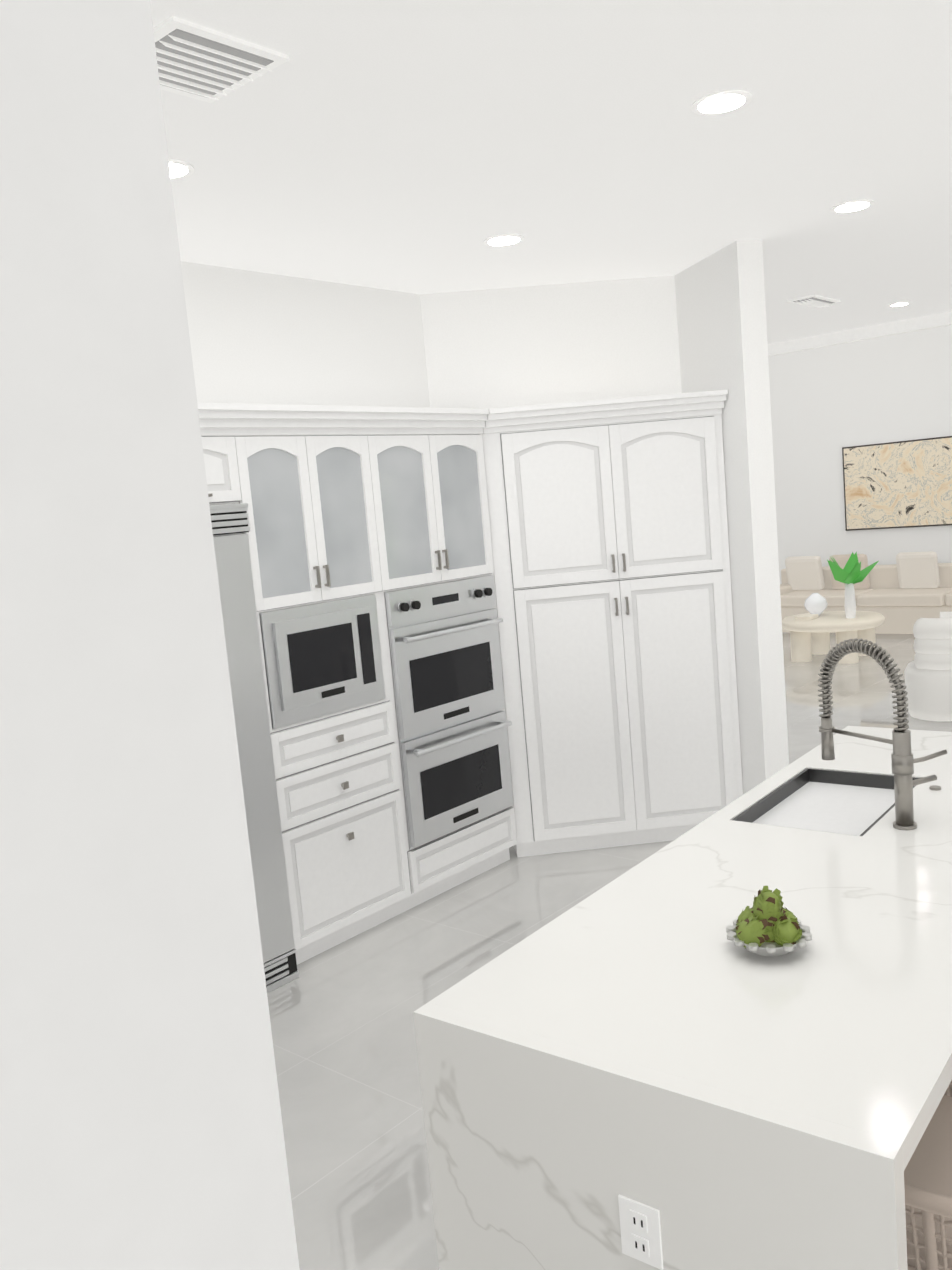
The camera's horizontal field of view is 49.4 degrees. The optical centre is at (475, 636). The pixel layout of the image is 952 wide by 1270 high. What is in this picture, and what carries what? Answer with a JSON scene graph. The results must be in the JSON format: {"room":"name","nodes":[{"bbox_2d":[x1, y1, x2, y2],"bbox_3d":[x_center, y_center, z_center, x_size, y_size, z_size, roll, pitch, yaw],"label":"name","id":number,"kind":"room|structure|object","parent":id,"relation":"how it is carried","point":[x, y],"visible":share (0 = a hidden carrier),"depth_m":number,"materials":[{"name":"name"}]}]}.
{"room":"kitchen","nodes":[
{"label":"kitchen","id":0,"kind":"room"},
{"bbox_2d":[0,0,299,1269],"bbox_3d":[-0.324,0.046,0.063,0.100,3.970,0.670,1,9,41],"label":"wall","id":1,"kind":"structure","parent":0,"point":[140,1120],"depth_m":0.26,"materials":[{"name":"paint"}]},
{"bbox_2d":[181,261,429,407],"bbox_3d":[-1.896,-0.343,4.306,0.150,3.970,5.060,1,9,41],"label":"wall","id":2,"kind":"structure","parent":0,"point":[262,338],"depth_m":5.31,"materials":[{"name":"paint"}]},
{"bbox_2d":[420,275,681,408],"bbox_3d":[0.526,-0.796,6.239,1.700,3.970,0.150,-5,7,-4],"label":"wall","id":3,"kind":"structure","parent":0,"point":[542,344],"depth_m":6.05,"materials":[{"name":"paint"}]},
{"bbox_2d":[150,0,951,343],"bbox_3d":[-1.533,-2.052,4.572,14.697,0.720,13.000,1,9,41],"label":"ceiling","id":4,"kind":"structure","parent":0,"point":[418,146],"depth_m":3.69,"materials":[{"name":"paint"}]},
{"bbox_2d":[169,159,193,178],"bbox_3d":[-1.065,-1.597,3.549,0.193,0.007,0.193,-5,7,-4],"label":"recessed light","id":5,"kind":"object","parent":4,"relation":"in","point":[179,169],"depth_m":3.55,"materials":[{"name":"paint"}]},
{"bbox_2d":[153,15,289,102],"bbox_3d":[-0.751,-1.513,2.759,0.360,0.034,0.360,1,9,41],"label":"ceiling vent","id":6,"kind":"object","parent":4,"relation":"in","point":[201,62],"depth_m":2.73,"materials":[{"name":"metal"}]},
{"bbox_2d":[483,234,523,245],"bbox_3d":[0.132,-1.870,4.898,0.193,0.007,0.193,-5,7,-4],"label":"recessed light","id":7,"kind":"object","parent":4,"relation":"in","point":[506,239],"depth_m":4.88,"materials":[{"name":"paint"}]},
{"bbox_2d":[691,90,751,114],"bbox_3d":[0.801,-1.741,3.384,0.193,0.007,0.193,-5,7,-4],"label":"recessed light","id":8,"kind":"object","parent":4,"relation":"in","point":[721,102],"depth_m":3.37,"materials":[{"name":"paint"}]},
{"bbox_2d":[787,295,840,307],"bbox_3d":[2.392,-2.357,7.325,0.200,0.034,0.450,1,9,41],"label":"ceiling vent","id":9,"kind":"object","parent":4,"relation":"in","point":[813,301],"depth_m":7.26,"materials":[{"name":"metal"}]},
{"bbox_2d":[830,200,873,212],"bbox_3d":[1.758,-2.006,4.838,0.193,0.007,0.193,-5,7,-4],"label":"recessed light","id":10,"kind":"object","parent":4,"relation":"in","point":[856,205],"depth_m":4.82,"materials":[{"name":"paint"}]},
{"bbox_2d":[768,311,951,355],"bbox_3d":[0.918,-2.653,11.012,9.927,0.100,0.040,1,9,41],"label":"trim","id":11,"kind":"structure","parent":4,"relation":"attached to","point":[893,328],"depth_m":8.90,"materials":[{"name":"paint"}]},
{"bbox_2d":[888,302,910,306],"bbox_3d":[3.193,-2.502,7.815,0.163,0.007,0.163,-5,7,-4],"label":"recessed light","id":12,"kind":"object","parent":4,"relation":"in","point":[900,303],"depth_m":7.79,"materials":[{"name":"paint"}]},
{"bbox_2d":[267,632,951,1269],"bbox_3d":[1.526,1.228,5.648,18.000,0.060,17.600,1,9,41],"label":"floor","id":13,"kind":"structure","parent":0,"point":[349,1084],"depth_m":4.24,"materials":[{"name":"tile"}]},
{"bbox_2d":[210,503,298,992],"bbox_3d":[-1.469,0.573,4.197,0.618,2.112,1.254,1,9,41],"label":"refrigerator","id":14,"kind":"object","parent":13,"relation":"on","point":[230,523],"visible":0.12,"depth_m":4.44,"materials":[{"name":"silver metal"}]},
{"bbox_2d":[197,403,516,964],"bbox_3d":[-1.026,0.261,4.734,0.612,2.520,3.069,1,9,41],"label":"kitchen cabinet","id":15,"kind":"object","parent":13,"relation":"on","point":[343,502],"visible":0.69,"depth_m":4.90,"materials":[{"name":"paint"}]},
{"bbox_2d":[259,594,385,728],"bbox_3d":[-0.829,0.100,4.907,0.424,0.514,0.684,1,9,41],"label":"microwave","id":16,"kind":"object","parent":15,"relation":"in","point":[322,658],"visible":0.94,"depth_m":4.74,"materials":[{"name":"silver metal"}]},
{"bbox_2d":[384,575,512,848],"bbox_3d":[-0.241,0.369,5.541,0.488,1.304,0.800,1,9,41],"label":"wall oven","id":17,"kind":"object","parent":15,"relation":"in","point":[446,666],"visible":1,"depth_m":5.38,"materials":[{"name":"silver metal"}]},
{"bbox_2d":[482,401,742,856],"bbox_3d":[0.757,-0.008,5.997,1.265,2.430,1.206,1,9,41],"label":"pantry cabinet","id":18,"kind":"object","parent":13,"relation":"on","point":[610,542],"depth_m":5.76,"materials":[{"name":"paint"}]},
{"bbox_2d":[414,1014,906,1269],"bbox_3d":[1.030,1.097,3.236,0.793,0.878,2.840,1,9,41],"label":"kitchen island","id":19,"kind":"object","parent":13,"relation":"on","point":[535,1163],"depth_m":2.01,"materials":[{"name":"stone"}]},
{"bbox_2d":[413,730,951,1189],"bbox_3d":[1.143,0.635,3.079,1.160,0.050,2.830,1,9,41],"label":"island countertop","id":20,"kind":"structure","parent":19,"relation":"on","point":[787,988],"depth_m":2.28,"materials":[{"name":"white stone"}]},
{"bbox_2d":[733,766,892,833],"bbox_3d":[1.218,0.685,3.537,0.460,0.266,0.715,1,9,41],"label":"sink","id":21,"kind":"object","parent":20,"relation":"in","point":[843,800],"depth_m":3.63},
{"bbox_2d":[817,638,948,829],"bbox_3d":[1.245,0.286,3.237,0.401,0.560,0.166,1,9,41],"label":"faucet","id":22,"kind":"object","parent":20,"relation":"on","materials":[{"name":"silver metal"}]},
{"bbox_2d":[782,551,884,663],"bbox_3d":[3.958,-0.340,11.534,1.100,1.171,1.100,1,9,41],"label":"coffee table","id":23,"kind":"object","parent":13,"relation":"on","point":[813,628],"visible":1,"depth_m":11.33,"materials":[{"name":"wood"}]},
{"bbox_2d":[780,551,951,633],"bbox_3d":[5.360,-0.529,12.762,3.600,0.999,0.990,1,9,41],"label":"sofa","id":24,"kind":"object","parent":13,"relation":"on","point":[906,592],"visible":0.62,"depth_m":12.81,"materials":[{"name":"fabric"}]},
{"bbox_2d":[904,612,951,720],"bbox_3d":[3.767,0.232,8.352,0.584,0.815,0.590,1,9,41],"label":"accent chair","id":25,"kind":"object","parent":13,"relation":"on","point":[928,676],"visible":1,"depth_m":8.15,"materials":[{"name":"fabric"}]},
{"bbox_2d":[904,1082,951,1269],"bbox_3d":[1.024,1.311,2.110,0.593,0.732,0.640,1,9,41],"label":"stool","id":26,"kind":"object","parent":13,"relation":"on","point":[928,1187],"visible":0.17,"depth_m":1.94,"materials":[{"name":"beige wood"}]},
{"bbox_2d":[944,1080,951,1096],"bbox_3d":[1.386,1.216,2.613,0.605,0.732,0.649,1,9,41],"label":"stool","id":27,"kind":"object","parent":13,"relation":"on","point":[950,1088],"visible":0.02,"depth_m":2.45,"materials":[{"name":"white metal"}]},
{"bbox_2d":[675,240,788,794],"bbox_3d":[1.426,-0.831,5.884,0.146,3.970,0.800,-7,7,-13],"label":"wall","id":28,"kind":"structure","parent":0,"point":[721,317],"depth_m":5.60,"materials":[{"name":"paint"}]},
{"bbox_2d":[768,325,951,583],"bbox_3d":[3.958,-2.126,14.512,9.940,3.970,0.230,1,9,41],"label":"wall","id":29,"kind":"structure","parent":0,"point":[828,403],"depth_m":13.53,"materials":[{"name":"paint"}]},
{"bbox_2d":[842,436,951,530],"bbox_3d":[5.462,-1.921,13.098,1.630,1.090,0.038,1,9,41],"label":"painting","id":30,"kind":"object","parent":29,"relation":"attached to","point":[902,484],"visible":0.89,"depth_m":13.15}
]}

